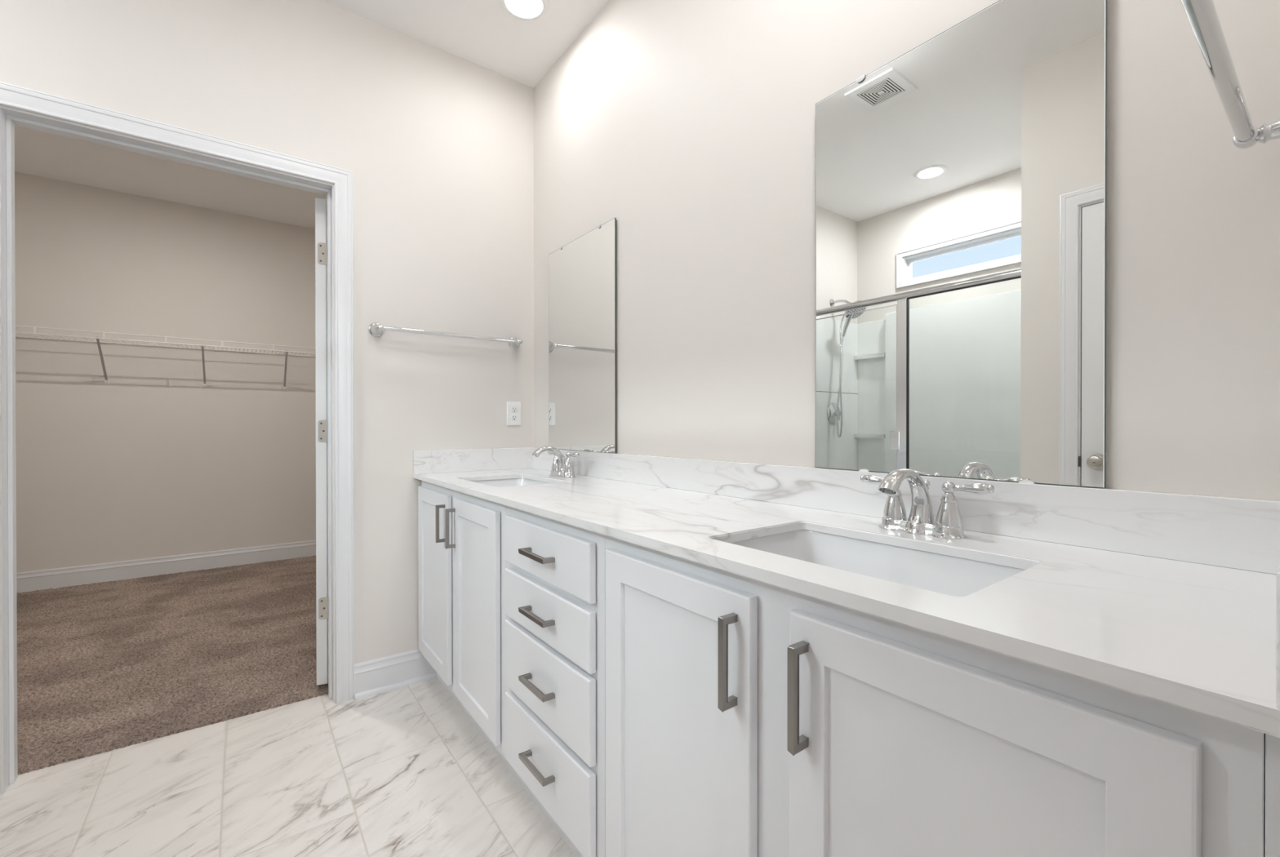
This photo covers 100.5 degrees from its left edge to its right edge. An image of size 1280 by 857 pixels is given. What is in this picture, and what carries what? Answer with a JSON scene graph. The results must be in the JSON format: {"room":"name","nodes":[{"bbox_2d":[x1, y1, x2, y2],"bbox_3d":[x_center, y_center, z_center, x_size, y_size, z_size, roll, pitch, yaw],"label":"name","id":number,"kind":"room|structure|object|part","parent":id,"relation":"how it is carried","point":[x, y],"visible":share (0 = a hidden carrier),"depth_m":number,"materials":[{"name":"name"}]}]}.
{"room":"bathroom","nodes":[
{"label":"bathroom","id":0,"kind":"room"},
{"bbox_2d":[14,171,315,573],"bbox_3d":[-3.473,-0.296,3.964,3.000,2.743,0.115,0,0,-37],"label":"wall","id":1,"kind":"structure","parent":0,"point":[152,461],"depth_m":3.87,"materials":[{"name":"beige paint"}]},
{"bbox_2d":[15,325,315,390],"bbox_3d":[-3.347,-0.472,3.794,2.796,0.324,0.306,0,0,-37],"label":"wire shelf","id":2,"kind":"object","parent":1,"relation":"attached to","point":[106,381],"visible":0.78,"depth_m":3.71,"materials":[{"name":"white metal"}]},
{"bbox_3d":[-3.258,-0.610,3.675,2.796,0.048,0.011,0,0,-37],"label":"rail","id":3,"kind":"part","parent":2,"relation":"part of","materials":[{"name":"white metal"}]},
{"bbox_2d":[16,540,315,592],"bbox_3d":[-3.434,1.004,3.917,2.800,0.134,0.014,0,0,-37],"label":"baseboard","id":4,"kind":"structure","parent":1,"relation":"attached to","point":[28,581],"depth_m":3.86,"materials":[{"name":"white paint"}]},
{"bbox_2d":[16,555,328,774],"bbox_3d":[-2.627,1.082,2.841,2.804,0.034,2.710,0,0,-37],"label":"floor","id":5,"kind":"structure","parent":0,"point":[102,667],"depth_m":2.52,"materials":[{"name":"brown carpet"}]},
{"bbox_2d":[0,0,533,794],"bbox_3d":[-1.705,-0.289,1.790,3.105,2.743,0.115,0,0,-37],"label":"wall","id":6,"kind":"structure","parent":0,"point":[437,144],"depth_m":2.20,"materials":[{"name":"beige paint"}]},
{"bbox_2d":[0,81,354,793],"bbox_3d":[-1.584,0.030,1.882,0.998,2.105,0.148,0,0,-37],"label":"trim","id":7,"kind":"structure","parent":6,"relation":"attached to","point":[13,96],"depth_m":1.86,"materials":[{"name":"white paint"}]},
{"bbox_2d":[315,197,328,685],"bbox_3d":[-1.460,0.054,2.549,0.054,1.992,0.818,0,0,-24],"label":"door","id":8,"kind":"structure","parent":6,"relation":"in","point":[321,254],"depth_m":2.18,"materials":[{"name":"white paint"}]},
{"bbox_2d":[354,648,437,700],"bbox_3d":[-0.827,1.013,2.364,0.788,0.134,0.026,0,0,-37],"label":"baseboard","id":9,"kind":"structure","parent":6,"relation":"attached to","point":[384,674],"depth_m":2.21,"materials":[{"name":"white paint"}]},
{"bbox_2d":[368,322,522,349],"bbox_3d":[-0.819,-0.406,2.333,0.658,0.058,0.077,0,0,-37],"label":"towel bar","id":10,"kind":"object","parent":6,"relation":"attached to","point":[376,330],"visible":1,"depth_m":2.26,"materials":[{"name":"silver metal"}]},
{"bbox_3d":[-1.066,-0.405,2.162,0.058,0.058,0.055,0,0,-37],"label":"wall post","id":11,"kind":"part","parent":10,"relation":"part of","materials":[{"name":"silver metal"}]},
{"bbox_2d":[375,324,383,330],"bbox_3d":[-1.044,-0.405,2.132,0.027,0.024,0.024,0,0,-37],"label":"mount","id":12,"kind":"object","parent":10,"relation":"on","point":[378,327],"depth_m":2.13,"materials":[{"name":"silver metal"}]},
{"bbox_3d":[-0.586,-0.406,2.522,0.058,0.058,0.055,0,0,-37],"label":"wall post","id":13,"kind":"part","parent":10,"relation":"part of","materials":[{"name":"silver metal"}]},
{"bbox_2d":[516,338,522,344],"bbox_3d":[-0.563,-0.406,2.491,0.027,0.024,0.024,0,0,-37],"label":"mount","id":14,"kind":"object","parent":10,"relation":"on","point":[519,341],"depth_m":2.48,"materials":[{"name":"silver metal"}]},
{"bbox_2d":[506,401,520,425],"bbox_3d":[-0.601,-0.071,2.540,0.069,0.114,0.008,0,0,-37],"label":"electrical outlet","id":15,"kind":"object","parent":6,"relation":"attached to","point":[513,408],"visible":1,"depth_m":2.54,"materials":[{"name":"white plastic"}]},
{"bbox_2d":[511,414,517,420],"bbox_3d":[-0.600,-0.051,2.538,0.035,0.027,0.003,0,0,-37],"label":"socket","id":16,"kind":"object","parent":15,"relation":"attached to","point":[513,417],"depth_m":2.54,"materials":[{"name":"white plastic"}]},
{"bbox_2d":[511,406,517,412],"bbox_3d":[-0.600,-0.090,2.538,0.035,0.027,0.003,0,0,-37],"label":"socket","id":17,"kind":"object","parent":15,"relation":"attached to","point":[513,409],"depth_m":2.54,"materials":[{"name":"white plastic"}]},
{"bbox_2d":[0,677,577,856],"bbox_3d":[-0.595,1.110,1.086,1.950,0.050,2.546,0,0,-37],"label":"floor","id":18,"kind":"structure","parent":0,"point":[404,771],"depth_m":1.57,"materials":[{"name":"tile"}]},
{"bbox_2d":[417,480,525,791],"bbox_3d":[-0.472,0.647,2.057,0.580,0.868,0.906,0,0,-37],"label":"vanity cabinet","id":19,"kind":"object","parent":18,"relation":"on","point":[462,563],"visible":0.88,"depth_m":1.80,"materials":[{"name":"white paint"}]},
{"bbox_3d":[-0.812,0.590,2.096,0.017,0.692,0.398,0,0,-37],"label":"door","id":20,"kind":"part","parent":19,"relation":"part of","materials":[{"name":"white paint"}]},
{"bbox_3d":[-0.729,0.347,1.944,0.034,0.138,0.012,0,0,-37],"label":"handle","id":21,"kind":"part","parent":19,"relation":"part of","materials":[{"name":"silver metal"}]},
{"bbox_3d":[-0.660,0.347,1.851,0.034,0.138,0.011,0,0,-37],"label":"handle","id":22,"kind":"part","parent":19,"relation":"part of","materials":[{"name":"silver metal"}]},
{"bbox_3d":[-0.536,0.591,1.727,0.017,0.692,0.386,0,0,-37],"label":"door","id":23,"kind":"part","parent":19,"relation":"part of","materials":[{"name":"white paint"}]},
{"bbox_2d":[413,447,1279,737],"bbox_3d":[-0.029,0.156,1.483,0.562,0.118,2.386,0,0,-37],"label":"countertop","id":24,"kind":"structure","parent":19,"relation":"on","point":[1173,599],"depth_m":0.80,"materials":[{"name":"stone"}]},
{"bbox_2d":[470,478,550,487],"bbox_3d":[-0.491,0.285,2.029,0.347,0.144,0.491,0,0,-37],"label":"sink","id":25,"kind":"object","parent":24,"relation":"in","point":[508,482],"visible":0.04,"depth_m":2.23,"materials":[{"name":"white ceramic"}]},
{"bbox_2d":[532,445,579,478],"bbox_3d":[-0.324,0.132,2.165,0.192,0.125,0.192,0,0,5],"label":"faucet","id":26,"kind":"object","parent":24,"relation":"on","point":[562,467],"visible":1,"depth_m":2.12,"materials":[{"name":"silver metal"}]},
{"bbox_3d":[-0.358,0.126,2.131,0.156,0.113,0.054,0,0,-37],"label":"spout","id":27,"kind":"part","parent":26,"relation":"part of","materials":[{"name":"silver metal"}]},
{"bbox_3d":[-0.364,0.104,2.228,0.023,0.024,0.085,0,0,-37],"label":"lever","id":28,"kind":"part","parent":26,"relation":"part of","materials":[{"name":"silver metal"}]},
{"bbox_3d":[-0.346,0.154,2.204,0.047,0.048,0.047,0,0,-37],"label":"handle","id":29,"kind":"part","parent":26,"relation":"part of","materials":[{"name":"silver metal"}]},
{"bbox_3d":[-0.316,0.184,2.163,0.062,0.020,0.160,0,0,-37],"label":"plate","id":30,"kind":"part","parent":26,"relation":"part of","materials":[{"name":"silver metal"}]},
{"bbox_3d":[-0.285,0.154,2.122,0.047,0.048,0.047,0,0,-37],"label":"handle","id":31,"kind":"part","parent":26,"relation":"part of","materials":[{"name":"silver metal"}]},
{"bbox_3d":[-0.267,0.105,2.098,0.023,0.024,0.085,0,0,-37],"label":"lever","id":32,"kind":"part","parent":26,"relation":"part of","materials":[{"name":"silver metal"}]},
{"bbox_2d":[729,529,1025,596],"bbox_3d":[0.364,0.289,0.887,0.347,0.144,0.491,0,0,-37],"label":"sink","id":33,"kind":"object","parent":24,"relation":"in","point":[946,575],"visible":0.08,"depth_m":0.99,"materials":[{"name":"white ceramic"}]},
{"bbox_2d":[860,468,995,539],"bbox_3d":[0.530,0.136,1.024,0.192,0.125,0.192,0,0,5],"label":"faucet","id":34,"kind":"object","parent":24,"relation":"on","point":[948,524],"visible":1,"depth_m":0.99,"materials":[{"name":"silver metal"}]},
{"bbox_3d":[0.490,0.108,1.087,0.023,0.024,0.085,0,0,-37],"label":"lever","id":35,"kind":"part","parent":34,"relation":"part of","materials":[{"name":"silver metal"}]},
{"bbox_3d":[0.508,0.158,1.063,0.047,0.048,0.047,0,0,-37],"label":"handle","id":36,"kind":"part","parent":34,"relation":"part of","materials":[{"name":"silver metal"}]},
{"bbox_3d":[0.496,0.131,0.990,0.156,0.113,0.054,0,0,-37],"label":"spout","id":37,"kind":"part","parent":34,"relation":"part of","materials":[{"name":"silver metal"}]},
{"bbox_3d":[0.539,0.189,1.022,0.062,0.020,0.160,0,0,-37],"label":"plate","id":38,"kind":"part","parent":34,"relation":"part of","materials":[{"name":"silver metal"}]},
{"bbox_3d":[0.558,0.140,1.036,0.012,0.084,0.012,0,0,-37],"label":"lift rod","id":39,"kind":"part","parent":34,"relation":"part of","materials":[{"name":"silver metal"}]},
{"bbox_3d":[0.569,0.158,0.981,0.047,0.048,0.047,0,0,-37],"label":"handle","id":40,"kind":"part","parent":34,"relation":"part of","materials":[{"name":"silver metal"}]},
{"bbox_3d":[0.588,0.109,0.957,0.023,0.024,0.085,0,0,-37],"label":"lever","id":41,"kind":"part","parent":34,"relation":"part of","materials":[{"name":"silver metal"}]},
{"bbox_2d":[504,506,605,856],"bbox_3d":[-0.042,0.649,1.483,0.580,0.868,0.530,0,0,-37],"label":"drawers","id":42,"kind":"object","parent":18,"relation":"on","point":[555,571],"visible":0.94,"depth_m":1.26,"materials":[{"name":"white paint"}]},
{"bbox_3d":[-0.256,0.837,1.314,0.034,0.011,0.138,0,0,-37],"label":"handle","id":43,"kind":"part","parent":42,"relation":"part of","materials":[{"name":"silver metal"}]},
{"bbox_3d":[-0.256,0.638,1.313,0.034,0.012,0.138,0,0,-37],"label":"handle","id":44,"kind":"part","parent":42,"relation":"part of","materials":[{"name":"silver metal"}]},
{"bbox_3d":[-0.256,0.463,1.312,0.034,0.011,0.138,0,0,-37],"label":"handle","id":45,"kind":"part","parent":42,"relation":"part of","materials":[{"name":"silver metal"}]},
{"bbox_3d":[-0.256,0.313,1.312,0.034,0.011,0.138,0,0,-37],"label":"handle","id":46,"kind":"part","parent":42,"relation":"part of","materials":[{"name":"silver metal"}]},
{"bbox_3d":[-0.240,0.312,1.331,0.017,0.130,0.460,0,0,-37],"label":"drawer","id":47,"kind":"part","parent":42,"relation":"part of","materials":[{"name":"white paint"}]},
{"bbox_3d":[-0.240,0.844,1.333,0.017,0.189,0.460,0,0,-37],"label":"drawer","id":48,"kind":"part","parent":42,"relation":"part of","materials":[{"name":"white paint"}]},
{"bbox_3d":[-0.240,0.636,1.332,0.017,0.186,0.460,0,0,-37],"label":"drawer","id":49,"kind":"part","parent":42,"relation":"part of","materials":[{"name":"white paint"}]},
{"bbox_3d":[-0.240,0.463,1.331,0.017,0.131,0.460,0,0,-37],"label":"drawer","id":50,"kind":"part","parent":42,"relation":"part of","materials":[{"name":"white paint"}]},
{"bbox_2d":[605,535,1279,856],"bbox_3d":[0.397,0.651,0.897,0.580,0.868,0.934,0,0,-37],"label":"vanity cabinet","id":51,"kind":"object","parent":18,"relation":"on","point":[745,717],"visible":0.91,"depth_m":0.64,"materials":[{"name":"white paint"}]},
{"bbox_3d":[0.052,0.594,0.942,0.017,0.692,0.388,0,0,-37],"label":"door","id":52,"kind":"part","parent":51,"relation":"part of","materials":[{"name":"white paint"}]},
{"bbox_3d":[0.131,0.347,0.795,0.034,0.138,0.011,0,0,-37],"label":"handle","id":53,"kind":"part","parent":51,"relation":"part of","materials":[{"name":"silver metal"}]},
{"bbox_3d":[0.206,0.350,0.695,0.034,0.138,0.011,0,0,-37],"label":"handle","id":54,"kind":"part","parent":51,"relation":"part of","materials":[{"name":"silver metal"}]},
{"bbox_3d":[0.326,0.595,0.576,0.017,0.692,0.388,0,0,-37],"label":"door","id":55,"kind":"part","parent":51,"relation":"part of","materials":[{"name":"white paint"}]},
{"bbox_2d":[14,0,608,228],"bbox_3d":[-0.630,-1.707,0.828,4.500,0.100,8.535,0,0,-37],"label":"ceiling","id":56,"kind":"structure","parent":0,"point":[482,33],"depth_m":2.98,"materials":[{"name":"paint"}]},
{"bbox_2d":[499,0,548,20],"bbox_3d":[-0.451,-1.657,2.071,0.188,0.010,0.188,0,0,-37],"label":"recessed light","id":57,"kind":"object","parent":56,"relation":"in","point":[525,10],"visible":1,"depth_m":2.10,"materials":[{"name":"white glass"}]},
{"bbox_2d":[533,0,1279,500],"bbox_3d":[0.277,-0.289,1.638,0.115,2.743,2.503,0,0,-37],"label":"wall","id":58,"kind":"structure","parent":0,"point":[688,124],"depth_m":1.37,"materials":[{"name":"beige paint"}]},
{"bbox_2d":[548,217,617,453],"bbox_3d":[-0.254,-0.354,2.238,0.015,0.896,0.544,0,0,-37],"label":"wall mirror","id":59,"kind":"object","parent":58,"relation":"attached to","point":[583,272],"visible":0.96,"depth_m":2.20,"materials":[{"name":"white mirror"}]},
{"bbox_2d":[531,447,1279,574],"bbox_3d":[0.189,0.146,1.646,0.018,0.100,2.385,0,0,-37],"label":"backsplash","id":60,"kind":"structure","parent":58,"relation":"attached to","point":[1228,532],"depth_m":0.94,"materials":[{"name":"stone"}]},
{"bbox_2d":[815,0,1106,488],"bbox_3d":[0.601,-0.351,1.095,0.015,0.901,0.552,0,0,-37],"label":"wall mirror","id":61,"kind":"object","parent":58,"relation":"attached to","point":[961,180],"visible":1,"depth_m":1.03,"materials":[{"name":"white mirror"}]},
{"bbox_3d":[0.236,-0.283,0.116,1.775,2.743,0.115,0,0,-37],"label":"wall","id":62,"kind":"structure","parent":0,"visible":0},
{"bbox_2d":[1180,0,1279,149],"bbox_3d":[0.639,-0.383,0.543,0.515,0.058,0.086,0,0,-37],"label":"towel bar","id":63,"kind":"object","parent":62,"relation":"attached to","point":[1202,15],"visible":1,"depth_m":0.56,"materials":[{"name":"silver metal"}]},
{"bbox_2d":[1232,126,1259,149],"bbox_3d":[0.803,-0.384,0.705,0.027,0.024,0.024,0,0,-37],"label":"mount","id":64,"kind":"object","parent":63,"relation":"on","point":[1246,143],"depth_m":0.70,"materials":[{"name":"silver metal"}]},
{"bbox_3d":[0.829,-0.384,0.671,0.058,0.058,0.064,0,0,-37],"label":"wall post","id":65,"kind":"part","parent":63,"relation":"part of","materials":[{"name":"silver metal"}]}
]}

